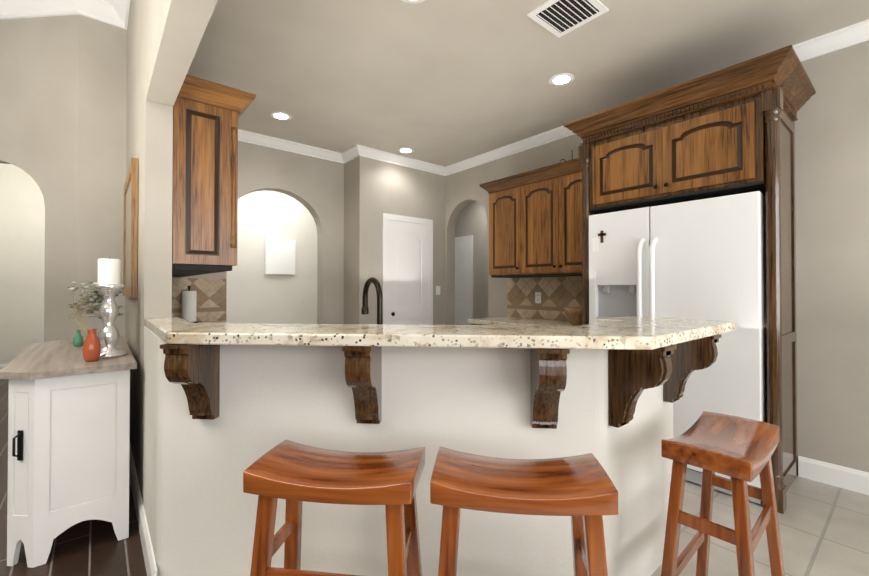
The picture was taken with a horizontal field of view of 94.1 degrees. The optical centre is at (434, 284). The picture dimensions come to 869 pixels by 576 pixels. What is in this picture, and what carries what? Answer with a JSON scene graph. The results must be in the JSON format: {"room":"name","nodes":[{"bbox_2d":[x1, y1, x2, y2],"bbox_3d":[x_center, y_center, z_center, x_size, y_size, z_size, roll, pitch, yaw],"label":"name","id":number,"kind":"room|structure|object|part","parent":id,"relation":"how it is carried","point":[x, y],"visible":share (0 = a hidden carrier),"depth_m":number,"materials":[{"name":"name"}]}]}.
{"room":"kitchen","nodes":[
{"label":"kitchen","id":0,"kind":"room"},
{"bbox_2d":[0,163,44,363],"bbox_3d":[-5.809,-0.512,6.263,1.460,3.600,0.140,0,-1,-40],"label":"wall","id":1,"kind":"structure","parent":0,"point":[22,236],"depth_m":5.93,"materials":[{"name":"paint"}]},
{"bbox_2d":[0,15,78,341],"bbox_3d":[-4.488,-0.538,3.498,3.200,3.600,0.140,0,-1,5],"label":"wall","id":2,"kind":"structure","parent":0,"point":[39,74],"depth_m":3.31,"materials":[{"name":"paint"}]},
{"bbox_2d":[0,0,104,22],"bbox_3d":[-4.423,-2.269,3.427,2.520,0.140,2.382,0,-1,-40],"label":"crown molding","id":3,"kind":"structure","parent":2,"relation":"attached to","point":[9,9],"depth_m":3.29,"materials":[{"name":"white"}]},
{"bbox_2d":[125,0,217,500],"bbox_3d":[-0.250,-0.565,0.691,0.120,3.600,7.660,0,-1,-40],"label":"wall","id":4,"kind":"structure","parent":0,"point":[149,135],"depth_m":2.13,"materials":[{"name":"paint"}]},
{"bbox_2d":[105,0,130,29],"bbox_3d":[-0.305,-2.297,0.571,0.140,0.140,7.520,0,-1,-40],"label":"crown molding","id":5,"kind":"structure","parent":4,"relation":"attached to","point":[114,12],"depth_m":3.36,"materials":[{"name":"white"}]},
{"bbox_2d":[123,158,137,297],"bbox_3d":[-2.076,-0.331,2.753,0.031,0.830,0.930,0,-1,-40],"label":"picture frame","id":6,"kind":"object","parent":4,"relation":"attached to","point":[130,238],"visible":0.98,"depth_m":2.41,"materials":[{"name":"brown wood"}]},
{"bbox_2d":[172,278,225,321],"bbox_3d":[-2.306,0.148,3.765,0.667,0.409,0.012,0,-1,-40],"label":"backsplash","id":7,"kind":"structure","parent":4,"relation":"attached to","point":[211,300],"depth_m":3.85,"materials":[{"name":"beige tile"}]},
{"bbox_2d":[172,75,255,276],"bbox_3d":[-1.805,-0.589,2.962,0.398,1.030,1.895,0,-1,-40],"label":"upper cabinet","id":8,"kind":"object","parent":4,"relation":"attached to","point":[207,114],"visible":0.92,"depth_m":2.27,"materials":[{"name":"brown wood"}]},
{"bbox_2d":[76,15,343,339],"bbox_3d":[-1.980,-0.532,4.145,2.517,3.600,0.140,0,-1,-40],"label":"wall","id":9,"kind":"structure","parent":0,"point":[314,186],"depth_m":3.45,"materials":[{"name":"paint"}]},
{"bbox_2d":[238,129,353,163],"bbox_3d":[-1.733,-1.486,4.218,1.933,0.092,0.078,0,-1,-40],"label":"crown molding","id":10,"kind":"structure","parent":9,"relation":"attached to","point":[344,157],"depth_m":4.38,"materials":[{"name":"white"}]},
{"bbox_2d":[226,190,316,323],"bbox_3d":[-2.191,-0.516,5.839,3.250,3.600,0.150,0,-1,-40],"label":"wall","id":11,"kind":"structure","parent":0,"point":[256,294],"depth_m":5.64,"materials":[{"name":"paint"}]},
{"bbox_2d":[265,238,295,274],"bbox_3d":[-2.180,-0.387,5.724,0.420,0.500,0.032,0,-1,-40],"label":"canvas art","id":12,"kind":"object","parent":11,"relation":"attached to","point":[279,256],"visible":1,"depth_m":5.71,"materials":[{"name":"white fabric"}]},
{"bbox_2d":[344,156,444,324],"bbox_3d":[-0.413,-0.163,5.118,1.420,2.880,0.370,0,-1,-40],"label":"wall","id":13,"kind":"structure","parent":0,"point":[374,189],"depth_m":4.72,"materials":[{"name":"paint"}]},
{"bbox_2d":[350,144,445,174],"bbox_3d":[-0.393,-1.480,4.855,1.253,0.092,0.078,0,-1,-40],"label":"crown molding","id":14,"kind":"structure","parent":13,"relation":"attached to","point":[357,150],"depth_m":4.79,"materials":[{"name":"white"}]},
{"bbox_2d":[382,213,432,324],"bbox_3d":[-0.307,0.224,4.925,0.750,2.097,0.050,0,-1,-40],"label":"pantry door","id":15,"kind":"structure","parent":13,"relation":"in","point":[407,267],"depth_m":4.92,"materials":[{"name":"white wood"}]},
{"bbox_2d":[436,286,439,294],"bbox_3d":[0.051,0.081,5.247,0.070,0.115,0.018,0,-1,-40],"label":"switch plate","id":16,"kind":"object","parent":13,"relation":"attached to","point":[437,290],"visible":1,"depth_m":5.24,"materials":[{"name":"white plastic"}]},
{"bbox_2d":[143,326,672,575],"bbox_3d":[-0.178,0.732,1.993,1.915,1.030,1.814,0,-1,-40],"label":"wall","id":17,"kind":"structure","parent":0,"point":[200,506],"depth_m":1.56,"materials":[{"name":"paint"}]},
{"bbox_2d":[160,344,219,419],"bbox_3d":[-0.902,0.368,1.506,0.100,0.310,0.198,0,-1,4],"label":"corbel","id":18,"kind":"object","parent":17,"relation":"attached to","point":[193,371],"visible":0.94,"depth_m":1.51,"materials":[{"name":"brown wood"}]},
{"bbox_2d":[342,346,381,423],"bbox_3d":[-0.254,0.368,1.456,0.100,0.310,0.198,0,-1,4],"label":"corbel","id":19,"kind":"object","parent":17,"relation":"attached to","point":[363,371],"visible":0.94,"depth_m":1.45,"materials":[{"name":"brown wood"}]},
{"bbox_2d":[0,364,868,575],"bbox_3d":[-0.795,1.190,2.786,7.161,0.130,11.600,0,-1,-40],"label":"baseboard","id":20,"kind":"structure","parent":17,"relation":"attached to","point":[847,478],"depth_m":2.45,"materials":[{"name":"white wood"}]},
{"bbox_2d":[145,316,734,349],"bbox_3d":[-0.043,0.195,1.979,2.093,0.042,2.012,0,-1,-40],"label":"countertop","id":21,"kind":"structure","parent":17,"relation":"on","point":[637,333],"depth_m":1.40,"materials":[{"name":"beige stone"}]},
{"bbox_2d":[530,348,569,428],"bbox_3d":[0.394,0.367,1.405,0.100,0.310,0.198,0,-1,4],"label":"corbel","id":22,"kind":"object","parent":17,"relation":"attached to","point":[548,373],"visible":0.88,"depth_m":1.38,"materials":[{"name":"brown wood"}]},
{"bbox_2d":[608,345,676,427],"bbox_3d":[0.743,0.368,1.452,0.100,0.310,0.198,0,-1,-40],"label":"corbel","id":23,"kind":"object","parent":17,"relation":"attached to","point":[633,375],"visible":0.94,"depth_m":1.44,"materials":[{"name":"brown wood"}]},
{"bbox_2d":[663,334,721,402],"bbox_3d":[1.126,0.371,1.772,0.100,0.310,0.198,0,-1,-40],"label":"corbel","id":24,"kind":"object","parent":17,"relation":"attached to","point":[688,358],"visible":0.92,"depth_m":1.75,"materials":[{"name":"brown wood"}]},
{"bbox_2d":[0,379,868,575],"bbox_3d":[-2.036,1.297,2.009,13.500,0.100,12.000,0,-1,-40],"label":"floor","id":25,"kind":"structure","parent":0,"point":[824,529],"depth_m":1.97,"materials":[{"name":"tile"}]},
{"bbox_2d":[7,372,129,535],"bbox_3d":[-2.101,0.741,2.377,0.425,0.640,1.360,0,-1,-40],"label":"base cabinet","id":26,"kind":"object","parent":25,"relation":"on","point":[68,431],"depth_m":1.85,"materials":[{"name":"white wood"}]},
{"bbox_2d":[0,336,135,383],"bbox_3d":[-2.103,0.405,2.379,0.480,0.031,1.420,0,-1,-40],"label":"countertop","id":27,"kind":"structure","parent":26,"relation":"on","point":[47,360],"depth_m":1.97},
{"bbox_2d":[73,330,83,345],"bbox_3d":[-2.251,0.341,2.556,0.052,0.100,0.052,0,-1,-40],"label":"bottle","id":28,"kind":"object","parent":27,"relation":"on","point":[78,339],"visible":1,"depth_m":2.54,"materials":[{"name":"teal glass"}]},
{"bbox_2d":[67,281,123,361],"bbox_3d":[-1.794,0.181,2.145,0.243,0.412,0.354,0,-1,-40],"label":"vase","id":29,"kind":"object","parent":27,"relation":"on","point":[91,350],"visible":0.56,"depth_m":2.10,"materials":[{"name":"orange ceramic"}]},
{"bbox_2d":[93,257,126,358],"bbox_3d":[-1.747,0.121,2.170,0.160,0.532,0.160,0,-1,-40],"label":"candle holder","id":30,"kind":"object","parent":27,"relation":"on","point":[108,286],"visible":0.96,"depth_m":2.14,"materials":[{"name":"silver glass"}]},
{"bbox_2d":[198,320,228,322],"bbox_3d":[-1.205,0.795,2.412,0.630,0.907,3.489,0,-1,-40],"label":"countertop","id":31,"kind":"structure","parent":25,"relation":"on","point":[221,321],"depth_m":3.61,"materials":[{"name":"beige stone"}]},
{"bbox_2d":[182,286,197,322],"bbox_3d":[-2.222,0.184,3.662,0.150,0.337,0.150,0,-1,-40],"label":"paper towel","id":32,"kind":"object","parent":31,"relation":"on","point":[189,299],"visible":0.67,"depth_m":3.62,"materials":[{"name":"white paper"}]},
{"bbox_2d":[361,277,382,323],"bbox_3d":[-0.277,0.151,1.886,0.105,0.368,0.214,0,-1,-40],"label":"faucet","id":33,"kind":"object","parent":31,"relation":"on","point":[367,284],"visible":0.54,"depth_m":1.83,"materials":[{"name":"black metal"}]},
{"bbox_2d":[243,440,424,575],"bbox_3d":[-0.278,0.875,1.195,0.492,0.728,0.292,0,-1,7],"label":"stool","id":34,"kind":"object","parent":25,"relation":"on","point":[295,475],"visible":1,"depth_m":1.12,"materials":[{"name":"brown wood"}]},
{"bbox_2d":[430,446,617,575],"bbox_3d":[0.235,0.874,1.142,0.493,0.728,0.292,0,-1,6],"label":"stool","id":35,"kind":"object","parent":25,"relation":"on","point":[581,491],"visible":1,"depth_m":1.06,"materials":[{"name":"brown wood"}]},
{"bbox_2d":[589,191,766,503],"bbox_3d":[1.716,0.366,2.839,0.740,1.771,1.026,0,-1,-40],"label":"fridge","id":36,"kind":"object","parent":25,"relation":"on","point":[702,259],"visible":0.65,"depth_m":2.49,"materials":[{"name":"white metal"}]},
{"bbox_3d":[1.329,0.321,2.903,0.076,1.680,0.433,0,-1,-40],"label":"door","id":37,"kind":"part","parent":36,"relation":"part of","materials":[{"name":"white metal"}]},
{"bbox_3d":[1.417,0.169,2.692,0.088,0.958,0.114,0,-1,-40],"label":"handle","id":38,"kind":"part","parent":36,"relation":"part of","materials":[{"name":"white metal"}]},
{"bbox_3d":[1.662,0.317,2.509,0.070,1.680,0.587,0,-1,-40],"label":"door","id":39,"kind":"part","parent":36,"relation":"part of","materials":[{"name":"white metal"}]},
{"bbox_2d":[661,411,784,575],"bbox_3d":[1.008,0.876,1.409,0.492,0.728,0.292,0,-1,-42],"label":"stool","id":40,"kind":"object","parent":25,"relation":"on","point":[739,451],"visible":1,"depth_m":1.34,"materials":[{"name":"brown wood"}]},
{"bbox_3d":[0.981,0.829,3.817,0.650,0.865,1.240,0,-1,-40],"label":"base cabinet","id":41,"kind":"object","parent":25,"relation":"on","visible":0},
{"bbox_2d":[468,316,571,325],"bbox_3d":[0.982,0.375,3.835,0.632,0.040,1.260,0,-1,-40],"label":"countertop","id":42,"kind":"structure","parent":41,"relation":"on","point":[507,320],"depth_m":3.87,"materials":[{"name":"stone"}]},
{"bbox_2d":[564,307,581,325],"bbox_3d":[1.206,0.275,3.410,0.220,0.150,0.220,0,-1,-40],"label":"bowl","id":43,"kind":"object","parent":42,"relation":"on","point":[573,315],"visible":0.65,"depth_m":3.34,"materials":[{"name":"brown wood"}]},
{"bbox_2d":[455,201,487,318],"bbox_3d":[2.744,-0.131,4.256,0.140,2.800,9.300,0,-1,-40],"label":"wall","id":44,"kind":"structure","parent":0,"point":[472,219],"depth_m":6.57,"materials":[{"name":"paint"}]},
{"bbox_2d":[455,235,472,324],"bbox_3d":[0.341,0.243,6.998,0.023,2.097,0.895,0,-1,-40],"label":"hall door","id":45,"kind":"structure","parent":44,"relation":"in","point":[463,279],"depth_m":6.81,"materials":[{"name":"white wood"}]},
{"bbox_2d":[187,0,868,166],"bbox_3d":[1.075,-1.595,1.723,3.245,0.080,7.530,0,-1,-40],"label":"ceiling","id":46,"kind":"structure","parent":0,"point":[444,83],"depth_m":2.78,"materials":[{"name":"paint"}]},
{"bbox_2d":[270,112,291,120],"bbox_3d":[-1.404,-1.534,3.697,0.190,0.004,0.190,0,-1,-40],"label":"recessed light","id":47,"kind":"object","parent":46,"relation":"in","point":[282,116],"visible":1,"depth_m":3.70,"materials":[{"name":"white"}]},
{"bbox_2d":[398,148,413,152],"bbox_3d":[-0.327,-1.526,4.623,0.190,0.004,0.190,0,-1,-40],"label":"recessed light","id":48,"kind":"object","parent":46,"relation":"in","point":[405,150],"visible":1,"depth_m":4.62,"materials":[{"name":"white"}]},
{"bbox_2d":[401,0,424,3],"bbox_3d":[-0.117,-1.549,2.141,0.190,0.004,0.190,0,-1,-40],"label":"recessed light","id":49,"kind":"object","parent":46,"relation":"in","point":[413,1],"visible":1,"depth_m":2.21,"materials":[{"name":"white"}]},
{"bbox_2d":[549,73,574,85],"bbox_3d":[0.959,-1.541,3.052,0.190,0.004,0.190,0,-1,-40],"label":"recessed light","id":50,"kind":"object","parent":46,"relation":"in","point":[562,79],"visible":1,"depth_m":3.04,"materials":[{"name":"white"}]},
{"bbox_2d":[527,0,608,37],"bbox_3d":[0.756,-1.540,2.296,0.320,0.017,0.320,0,-1,-40],"label":"ceiling vent","id":51,"kind":"object","parent":46,"relation":"in","point":[558,18],"visible":1,"depth_m":2.30,"materials":[{"name":"white metal"}]},
{"bbox_2d":[445,40,868,471],"bbox_3d":[2.444,-0.186,2.696,0.140,2.880,7.290,0,-1,-40],"label":"wall","id":52,"kind":"structure","parent":0,"point":[832,208],"depth_m":2.55,"materials":[{"name":"paint"}]},
{"bbox_2d":[487,175,514,277],"bbox_3d":[0.859,-0.580,4.221,0.338,0.975,0.483,0,-1,-40],"label":"upper cabinet","id":53,"kind":"object","parent":52,"relation":"attached to","point":[501,192],"depth_m":4.15,"materials":[{"name":"brown wood"}]},
{"bbox_2d":[507,276,581,320],"bbox_3d":[1.220,0.142,4.036,0.012,0.427,1.260,0,-1,-40],"label":"backsplash","id":54,"kind":"structure","parent":52,"relation":"attached to","point":[558,294],"depth_m":4.14,"materials":[{"name":"beige tile"}]},
{"bbox_2d":[535,292,540,302],"bbox_3d":[1.075,0.141,4.195,0.008,0.115,0.070,0,-1,-40],"label":"electrical outlet plate","id":55,"kind":"object","parent":54,"relation":"attached to","point":[537,297],"visible":1,"depth_m":4.19,"materials":[{"name":"white plastic"}]},
{"bbox_2d":[515,158,581,277],"bbox_3d":[1.231,-0.584,3.776,0.338,0.975,0.905,0,-1,-40],"label":"upper cabinet","id":56,"kind":"object","parent":52,"relation":"attached to","point":[535,222],"depth_m":3.72,"materials":[{"name":"brown wood"}]},
{"bbox_2d":[442,19,868,175],"bbox_3d":[2.405,-1.501,2.586,0.078,0.092,7.150,0,-1,-40],"label":"crown molding","id":57,"kind":"structure","parent":52,"relation":"attached to","point":[846,37],"depth_m":2.63,"materials":[{"name":"white"}]},
{"bbox_2d":[583,81,790,212],"bbox_3d":[1.760,-0.851,2.887,0.666,0.544,1.050,0,-1,-40],"label":"upper cabinet","id":58,"kind":"object","parent":52,"relation":"attached to","point":[729,130],"depth_m":2.54,"materials":[{"name":"brown wood"}]}
]}

